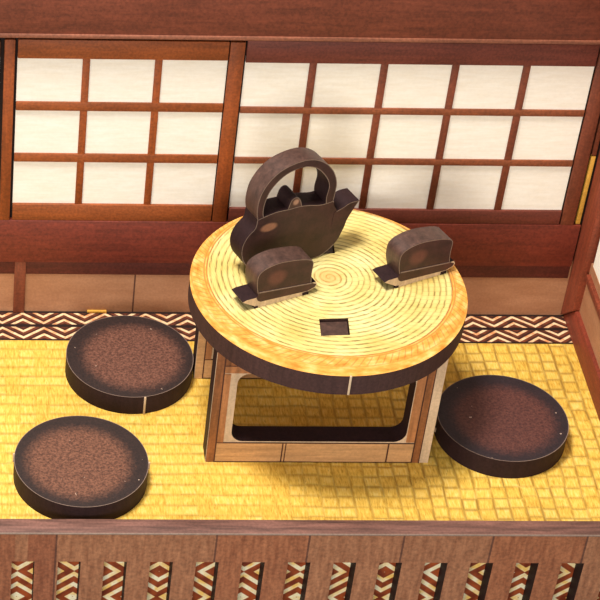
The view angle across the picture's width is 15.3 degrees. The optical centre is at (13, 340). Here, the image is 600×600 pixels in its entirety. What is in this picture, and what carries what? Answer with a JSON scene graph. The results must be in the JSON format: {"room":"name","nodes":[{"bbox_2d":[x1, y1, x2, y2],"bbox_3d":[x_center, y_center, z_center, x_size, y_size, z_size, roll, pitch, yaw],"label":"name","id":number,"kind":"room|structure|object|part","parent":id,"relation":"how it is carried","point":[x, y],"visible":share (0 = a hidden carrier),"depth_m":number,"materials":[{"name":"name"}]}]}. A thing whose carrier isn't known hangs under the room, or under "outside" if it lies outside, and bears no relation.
{"room":"japanese tea room","nodes":[
{"label":"japanese tea room","id":0,"kind":"room"},
{"bbox_2d":[0,340,599,520],"bbox_3d":[0.760,0.396,9.093,3.582,0.060,1.156,0,40,-2],"label":"floor","id":1,"kind":"structure","parent":0,"point":[35,389],"depth_m":8.95,"materials":[{"name":"yellow wicker"}]},
{"bbox_2d":[12,416,149,518],"bbox_3d":[0.269,0.514,8.808,0.548,0.093,0.538,0,40,-2],"label":"floor cushion","id":2,"kind":"object","parent":1,"relation":"on","point":[66,467],"visible":1,"depth_m":8.74,"materials":[{"name":"brown fabric"}]},
{"bbox_2d":[65,315,192,414],"bbox_3d":[0.488,0.100,9.319,0.538,0.093,0.540,0,40,-2],"label":"floor cushion","id":3,"kind":"object","parent":1,"relation":"on","point":[123,364],"visible":1,"depth_m":9.25,"materials":[{"name":"brown fabric"}]},
{"bbox_2d":[188,209,467,462],"bbox_3d":[1.240,0.044,8.965,1.100,0.672,1.104,0,40,-2],"label":"table","id":4,"kind":"object","parent":1,"relation":"on","point":[354,332],"visible":0.87,"depth_m":8.69,"materials":[{"name":"wood"}]},
{"bbox_3d":[1.226,-0.115,9.177,0.910,0.647,0.092,0,40,-2],"label":"leg panel","id":5,"kind":"part","parent":4,"relation":"part of","materials":[{"name":"brown wood"}]},
{"bbox_2d":[231,246,316,308],"bbox_3d":[1.029,-0.255,8.636,0.338,0.198,0.095,-15,42,-20],"label":"teacup","id":6,"kind":"object","parent":4,"relation":"on","point":[274,275],"visible":1,"depth_m":8.60,"materials":[{"name":"brown wood"}]},
{"bbox_2d":[257,283,315,301],"bbox_3d":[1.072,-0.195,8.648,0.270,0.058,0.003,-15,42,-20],"label":"saucer","id":7,"kind":"object","parent":6,"relation":"attached to","point":[273,292],"depth_m":8.64,"materials":[{"name":"brown wood"}]},
{"bbox_2d":[230,147,358,264],"bbox_3d":[1.122,-0.533,8.730,0.532,0.507,0.094,-16,43,-20],"label":"teapot","id":8,"kind":"object","parent":4,"relation":"on","point":[313,221],"visible":0.97,"depth_m":8.69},
{"bbox_3d":[1.088,-0.564,8.684,0.065,0.061,0.091,-16,43,-20],"label":"lid knob","id":9,"kind":"part","parent":8,"relation":"part of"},
{"bbox_3d":[1.094,-0.621,8.639,0.362,0.257,0.091,-16,43,-20],"label":"handle","id":10,"kind":"part","parent":8,"relation":"part of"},
{"bbox_3d":[1.306,-0.512,8.861,0.120,0.157,0.093,-16,43,-20],"label":"spout","id":11,"kind":"part","parent":8,"relation":"part of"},
{"bbox_3d":[1.239,0.216,8.776,0.910,0.647,0.092,0,40,-2],"label":"leg panel","id":12,"kind":"part","parent":4,"relation":"part of","materials":[{"name":"brown wood"}]},
{"bbox_2d":[372,226,454,287],"bbox_3d":[1.600,-0.339,8.763,0.338,0.198,0.095,-16,43,-21],"label":"teacup","id":13,"kind":"object","parent":4,"relation":"on","point":[417,254],"visible":1,"depth_m":8.73,"materials":[{"name":"brown wood"}]},
{"bbox_2d":[398,262,453,280],"bbox_3d":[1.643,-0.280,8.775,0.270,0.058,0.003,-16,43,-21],"label":"saucer","id":14,"kind":"object","parent":13,"relation":"attached to","point":[421,272],"depth_m":8.77,"materials":[{"name":"brown wood"}]},
{"bbox_2d":[434,375,568,478],"bbox_3d":[2.006,0.351,9.082,0.544,0.093,0.538,0,40,-2],"label":"floor cushion","id":15,"kind":"object","parent":1,"relation":"on","point":[499,426],"visible":0.88,"depth_m":9.01,"materials":[{"name":"brown fabric"}]},
{"bbox_2d":[0,519,599,599],"bbox_3d":[0.918,0.962,8.764,3.882,0.615,0.081,0,40,-2],"label":"railing","id":16,"kind":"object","parent":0,"point":[364,544],"depth_m":8.62,"materials":[{"name":"brown wood"}]},
{"bbox_2d":[10,561,599,599],"bbox_3d":[0.916,0.952,8.821,3.882,0.558,0.019,0,40,-2],"label":"trim","id":17,"kind":"structure","parent":16,"relation":"attached to","point":[21,572],"depth_m":8.82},
{"bbox_2d":[0,38,599,314],"bbox_3d":[0.768,-0.880,9.106,3.582,2.010,0.112,0,40,-2],"label":"wall","id":18,"kind":"structure","parent":0,"point":[24,286],"depth_m":9.58,"materials":[{"name":"brown wood"}]},
{"bbox_2d":[0,38,245,221],"bbox_3d":[0.433,-0.855,9.056,0.963,0.890,0.022,0,40,-2],"label":"window","id":19,"kind":"structure","parent":18,"relation":"in","point":[106,129],"depth_m":9.04,"materials":[{"name":"paper"}]},
{"bbox_3d":[0.416,-0.543,9.312,0.845,0.082,0.016,0,40,-2],"label":"rail","id":20,"kind":"part","parent":19,"relation":"part of","materials":[{"name":"brown wood"}]},
{"bbox_3d":[0.439,-1.163,8.800,0.845,0.088,0.016,0,40,-2],"label":"rail","id":21,"kind":"part","parent":19,"relation":"part of","materials":[{"name":"brown wood"}]},
{"bbox_3d":[0.688,-0.320,9.509,3.458,0.091,0.006,0,40,-2],"label":"dado rail","id":22,"kind":"part","parent":18,"relation":"part of","materials":[{"name":"brown wood"}]},
{"bbox_2d":[0,311,572,343],"bbox_3d":[0.744,-0.037,9.616,3.582,0.060,0.201,0,40,-2],"label":"trim","id":23,"kind":"structure","parent":18,"relation":"attached to","point":[28,325],"depth_m":9.62,"materials":[{"name":"multicoloured fabric"}]},
{"bbox_3d":[0.695,-0.244,9.581,3.479,0.300,0.012,0,40,-2],"label":"dado panel","id":24,"kind":"part","parent":18,"relation":"part of","materials":[{"name":"brown wood"}]},
{"bbox_2d":[0,217,580,265],"bbox_3d":[0.692,-0.425,9.421,3.458,0.222,0.028,0,40,-2],"label":"trim","id":25,"kind":"structure","parent":18,"relation":"attached to","point":[85,241],"depth_m":9.42,"materials":[{"name":"brown wood"}]},
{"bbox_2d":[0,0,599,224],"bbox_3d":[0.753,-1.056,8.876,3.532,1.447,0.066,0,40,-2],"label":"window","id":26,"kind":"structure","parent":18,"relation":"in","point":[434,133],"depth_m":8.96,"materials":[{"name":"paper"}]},
{"bbox_3d":[1.619,-0.530,9.360,1.420,0.070,0.016,0,40,-2],"label":"rail","id":27,"kind":"part","parent":26,"relation":"part of","materials":[{"name":"brown wood"}]},
{"bbox_3d":[1.642,-1.155,8.844,1.420,0.103,0.016,0,40,-2],"label":"rail","id":28,"kind":"part","parent":26,"relation":"part of","materials":[{"name":"brown wood"}]},
{"bbox_2d":[575,154,595,223],"bbox_3d":[2.414,-0.638,9.303,0.019,0.350,0.020,0,40,-2],"label":"trim","id":29,"kind":"structure","parent":18,"relation":"attached to","point":[592,157],"depth_m":9.29,"materials":[{"name":"wood"}]},
{"bbox_2d":[591,116,599,154],"bbox_3d":[2.426,-0.983,9.018,0.019,0.535,0.020,0,40,-2],"label":"trim","id":30,"kind":"structure","parent":18,"relation":"attached to","point":[597,134],"depth_m":9.13,"materials":[{"name":"brown wood"}]},
{"bbox_2d":[206,353,436,462],"bbox_3d":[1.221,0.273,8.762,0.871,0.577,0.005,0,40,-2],"label":"table base","id":31,"kind":"object","parent":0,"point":[412,445],"depth_m":8.88,"materials":[{"name":"brown wood"}]},
{"bbox_2d":[579,263,599,367],"bbox_3d":[2.531,-0.408,8.613,0.088,2.010,1.357,0,40,-2],"label":"wall","id":32,"kind":"structure","parent":0,"point":[590,318],"depth_m":9.35,"materials":[{"name":"brown wood"}]},
{"bbox_2d":[561,151,599,314],"bbox_3d":[2.465,-0.811,9.048,0.042,1.946,0.169,0,40,-2],"label":"trim","id":33,"kind":"structure","parent":32,"relation":"attached to","point":[589,236],"depth_m":9.38,"materials":[{"name":"brown wood"}]},
{"bbox_2d":[563,311,599,420],"bbox_3d":[2.458,0.270,9.169,0.025,0.133,1.354,0,40,-2],"label":"baseboard","id":34,"kind":"structure","parent":32,"relation":"attached to","point":[590,368],"depth_m":9.39,"materials":[{"name":"brown wood"}]},
{"bbox_2d":[585,274,599,319],"bbox_3d":[2.467,0.111,8.936,0.026,0.032,1.197,0,40,-2],"label":"trim","id":35,"kind":"structure","parent":32,"relation":"attached to","point":[594,295],"depth_m":9.29,"materials":[{"name":"brown wood"}]},
{"bbox_2d":[593,241,599,282],"bbox_3d":[2.489,-0.312,8.584,0.022,1.064,1.192,0,40,-2],"label":"window","id":36,"kind":"structure","parent":32,"relation":"in","point":[596,265],"depth_m":9.29,"materials":[{"name":"paper"}]}
]}

